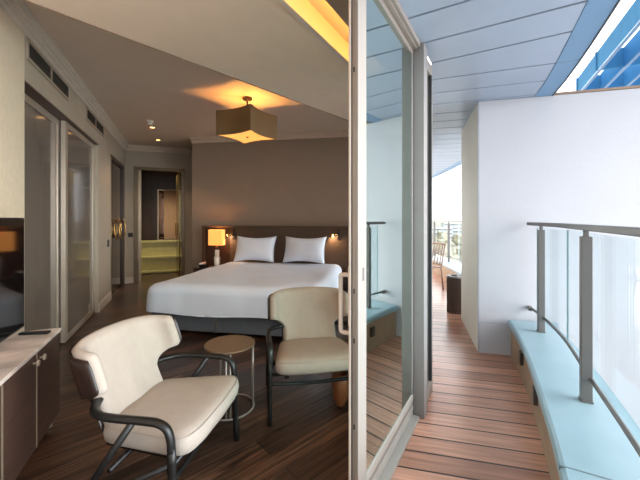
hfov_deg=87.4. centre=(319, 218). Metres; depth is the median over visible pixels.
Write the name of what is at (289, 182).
wall
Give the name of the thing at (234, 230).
light
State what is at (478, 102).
trim
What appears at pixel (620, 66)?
pergola
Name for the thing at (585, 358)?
balcony railing
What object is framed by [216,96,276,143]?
ceiling lamp
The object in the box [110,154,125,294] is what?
door
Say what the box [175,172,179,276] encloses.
door
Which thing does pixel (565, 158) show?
wall partition
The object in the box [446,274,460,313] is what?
bin
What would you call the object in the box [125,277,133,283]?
baseboard
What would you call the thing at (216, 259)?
beaker
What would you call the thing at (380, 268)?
door
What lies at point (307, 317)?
lounge chair
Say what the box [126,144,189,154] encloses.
trim
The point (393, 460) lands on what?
trim
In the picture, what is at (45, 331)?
remote control
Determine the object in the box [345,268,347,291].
nightstand
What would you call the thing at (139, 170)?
door frame
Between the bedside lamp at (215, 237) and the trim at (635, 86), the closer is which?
the trim at (635, 86)
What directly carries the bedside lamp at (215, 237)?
on the nightstand at (196, 269)
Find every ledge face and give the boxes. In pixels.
[432,260,458,280]
[511,331,559,479]
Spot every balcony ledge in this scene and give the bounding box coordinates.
[433,254,460,274]
[508,320,639,479]
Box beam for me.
[432,0,617,177]
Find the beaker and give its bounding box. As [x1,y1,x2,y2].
[214,257,219,266]
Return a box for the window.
[427,58,431,400]
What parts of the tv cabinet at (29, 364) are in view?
door, door, door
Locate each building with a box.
[432,227,452,240]
[440,223,460,235]
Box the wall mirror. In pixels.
[157,189,180,239]
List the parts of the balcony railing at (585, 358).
post, handrail, post, rail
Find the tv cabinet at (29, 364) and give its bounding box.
[0,328,60,479]
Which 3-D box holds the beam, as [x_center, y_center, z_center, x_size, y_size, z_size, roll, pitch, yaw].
[1.849,-1.263,4.476,1.478,0.154,14.619,0,0,16]
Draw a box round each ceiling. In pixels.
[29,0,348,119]
[326,0,348,26]
[398,0,586,175]
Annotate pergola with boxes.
[576,0,639,90]
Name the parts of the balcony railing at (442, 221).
post, handrail, post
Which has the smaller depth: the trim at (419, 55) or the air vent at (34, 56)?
the trim at (419, 55)
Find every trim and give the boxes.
[0,0,128,150]
[23,0,348,120]
[24,80,97,144]
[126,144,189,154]
[190,130,348,143]
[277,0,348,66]
[377,411,418,479]
[383,0,419,49]
[413,42,426,418]
[432,0,620,178]
[478,102,479,352]
[555,85,639,94]
[559,464,611,479]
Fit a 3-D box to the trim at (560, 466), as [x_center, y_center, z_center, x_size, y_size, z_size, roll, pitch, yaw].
[1.127,0.998,1.254,0.380,0.024,0.007,0,0,29]
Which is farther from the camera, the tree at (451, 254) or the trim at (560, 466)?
the tree at (451, 254)
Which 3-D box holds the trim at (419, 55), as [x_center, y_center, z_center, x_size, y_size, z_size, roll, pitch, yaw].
[0.664,0.080,2.330,0.140,2.540,0.100,0,0,30]
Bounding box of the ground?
[432,221,460,262]
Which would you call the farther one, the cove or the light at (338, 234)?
the light at (338, 234)
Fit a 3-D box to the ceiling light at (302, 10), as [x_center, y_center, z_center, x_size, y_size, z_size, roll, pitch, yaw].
[-0.554,-1.309,1.325,0.035,0.142,3.700,0,0,30]
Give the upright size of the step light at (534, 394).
0.100 m
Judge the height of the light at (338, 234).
0.180 m
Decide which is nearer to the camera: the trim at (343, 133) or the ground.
the trim at (343, 133)
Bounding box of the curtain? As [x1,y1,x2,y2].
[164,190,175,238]
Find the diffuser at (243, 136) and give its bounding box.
[220,130,270,142]
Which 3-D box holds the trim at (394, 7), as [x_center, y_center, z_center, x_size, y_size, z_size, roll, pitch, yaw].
[-0.162,-1.171,0.925,0.115,0.038,3.400,0,0,30]
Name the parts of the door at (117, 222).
door, ring handle, door, ring handle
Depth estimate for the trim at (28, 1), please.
2.48 m
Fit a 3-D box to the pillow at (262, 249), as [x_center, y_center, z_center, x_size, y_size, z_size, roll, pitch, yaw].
[-1.129,0.521,5.824,0.731,0.445,0.226,0,0,8]
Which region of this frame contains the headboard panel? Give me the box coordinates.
[202,226,348,290]
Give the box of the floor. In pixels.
[16,272,348,479]
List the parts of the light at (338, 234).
wall plate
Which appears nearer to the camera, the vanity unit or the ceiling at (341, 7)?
the ceiling at (341, 7)
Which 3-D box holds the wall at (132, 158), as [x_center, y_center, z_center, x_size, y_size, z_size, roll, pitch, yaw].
[-3.354,-0.100,7.374,1.620,2.900,0.120,0,0,-22]
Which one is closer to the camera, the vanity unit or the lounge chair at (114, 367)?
the lounge chair at (114, 367)
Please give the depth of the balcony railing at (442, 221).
7.75 m
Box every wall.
[0,6,124,331]
[125,150,191,276]
[141,170,180,239]
[192,137,348,272]
[461,103,477,350]
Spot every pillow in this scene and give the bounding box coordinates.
[233,236,276,262]
[282,236,325,263]
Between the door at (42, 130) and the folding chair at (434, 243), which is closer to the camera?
the door at (42, 130)
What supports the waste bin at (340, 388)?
on the floor
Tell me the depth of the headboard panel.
6.01 m
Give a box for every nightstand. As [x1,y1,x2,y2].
[194,265,213,271]
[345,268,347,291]
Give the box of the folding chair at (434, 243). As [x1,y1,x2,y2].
[432,242,445,289]
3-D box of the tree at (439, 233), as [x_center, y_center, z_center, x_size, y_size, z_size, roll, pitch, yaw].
[95.872,15.608,269.366,15.922,12.753,14.012,0,0,0]
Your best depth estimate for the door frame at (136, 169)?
7.19 m
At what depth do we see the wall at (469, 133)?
3.83 m
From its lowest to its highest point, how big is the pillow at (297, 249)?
0.445 m
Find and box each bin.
[332,371,348,406]
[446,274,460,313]
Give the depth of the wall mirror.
9.23 m
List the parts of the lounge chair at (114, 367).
leg, backrest, armrest, seat frame, seat, leg, seat frame, armrest, leg, leg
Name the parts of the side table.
leg, leg, leg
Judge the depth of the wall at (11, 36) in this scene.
2.58 m
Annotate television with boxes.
[0,218,23,341]
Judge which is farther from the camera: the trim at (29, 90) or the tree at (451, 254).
the tree at (451, 254)
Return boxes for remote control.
[18,330,50,334]
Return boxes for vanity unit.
[141,240,180,273]
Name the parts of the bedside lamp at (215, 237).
lamp shade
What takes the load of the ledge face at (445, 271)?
on the deck
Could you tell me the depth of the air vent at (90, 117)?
4.55 m
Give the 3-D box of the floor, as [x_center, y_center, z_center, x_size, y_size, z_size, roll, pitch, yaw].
[-1.043,1.410,5.443,4.952,0.120,10.996,0,0,-22]
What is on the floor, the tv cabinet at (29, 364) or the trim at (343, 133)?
the tv cabinet at (29, 364)
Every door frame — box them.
[134,166,184,282]
[139,170,140,281]
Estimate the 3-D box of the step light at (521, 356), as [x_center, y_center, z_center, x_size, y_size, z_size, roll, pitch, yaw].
[1.665,1.150,2.773,0.025,0.100,0.070,0,0,22]
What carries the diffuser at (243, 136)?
attached to the ceiling lamp at (246, 124)
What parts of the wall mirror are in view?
glass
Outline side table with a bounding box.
[204,335,254,421]
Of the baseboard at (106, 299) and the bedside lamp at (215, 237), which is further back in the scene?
the bedside lamp at (215, 237)
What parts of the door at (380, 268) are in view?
handle, handle plate, glass pane, rail, rail, rail, rail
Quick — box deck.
[391,272,550,479]
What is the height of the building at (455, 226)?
17.000 m
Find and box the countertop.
[0,328,60,385]
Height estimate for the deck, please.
0.120 m
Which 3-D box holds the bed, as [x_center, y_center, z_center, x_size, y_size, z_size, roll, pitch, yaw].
[-0.842,1.051,4.817,2.153,0.598,2.238,0,0,10]
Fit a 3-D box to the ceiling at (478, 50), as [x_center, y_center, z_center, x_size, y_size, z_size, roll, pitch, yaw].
[1.443,-1.200,5.291,2.344,0.020,14.876,0,0,14]
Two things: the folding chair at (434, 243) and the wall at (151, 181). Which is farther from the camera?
the wall at (151, 181)
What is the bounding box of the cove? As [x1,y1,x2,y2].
[308,0,348,43]
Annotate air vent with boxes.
[26,37,69,101]
[85,106,103,136]
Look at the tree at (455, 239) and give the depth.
265.67 m
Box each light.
[227,229,235,238]
[332,229,340,238]
[519,350,523,365]
[532,385,537,405]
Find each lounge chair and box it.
[67,315,238,479]
[266,287,348,426]
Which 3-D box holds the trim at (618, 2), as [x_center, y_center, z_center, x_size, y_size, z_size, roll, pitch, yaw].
[1.923,-1.260,4.454,1.341,0.160,14.625,0,0,16]
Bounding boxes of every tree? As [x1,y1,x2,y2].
[432,231,446,242]
[432,238,444,246]
[432,245,454,259]
[451,234,460,245]
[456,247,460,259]
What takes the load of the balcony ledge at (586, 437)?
on the ledge face at (524, 372)
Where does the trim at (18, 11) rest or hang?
attached to the wall at (11, 36)
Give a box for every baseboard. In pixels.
[98,292,110,311]
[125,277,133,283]
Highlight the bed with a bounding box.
[146,262,341,335]
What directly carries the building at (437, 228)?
on the ground
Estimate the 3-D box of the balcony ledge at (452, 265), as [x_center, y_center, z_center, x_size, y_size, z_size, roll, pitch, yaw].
[2.890,1.018,8.012,0.582,0.060,7.013,0,0,6]
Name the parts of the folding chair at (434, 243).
backrest, leg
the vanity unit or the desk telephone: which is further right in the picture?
the desk telephone
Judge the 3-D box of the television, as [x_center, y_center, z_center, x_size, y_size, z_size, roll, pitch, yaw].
[-1.746,0.362,1.573,0.104,0.740,1.350,0,0,-22]
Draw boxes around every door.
[24,93,60,341]
[61,120,94,342]
[110,154,125,294]
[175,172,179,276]
[338,0,412,479]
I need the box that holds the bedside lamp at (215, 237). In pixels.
[208,230,224,265]
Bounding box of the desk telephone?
[199,262,208,267]
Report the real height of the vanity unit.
0.810 m
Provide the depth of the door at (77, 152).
3.99 m
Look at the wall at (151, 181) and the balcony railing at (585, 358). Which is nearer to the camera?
the balcony railing at (585, 358)
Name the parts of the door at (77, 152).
panel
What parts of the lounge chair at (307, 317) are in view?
leg, leg, armrest, backrest, seat, armrest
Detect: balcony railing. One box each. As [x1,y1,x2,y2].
[432,220,460,261]
[527,222,639,456]
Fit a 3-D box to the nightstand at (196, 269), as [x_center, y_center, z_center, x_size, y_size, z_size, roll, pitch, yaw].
[-1.960,1.100,6.012,0.460,0.500,0.390,0,0,10]
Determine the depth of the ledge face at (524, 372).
2.17 m
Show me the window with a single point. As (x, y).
(429, 67)

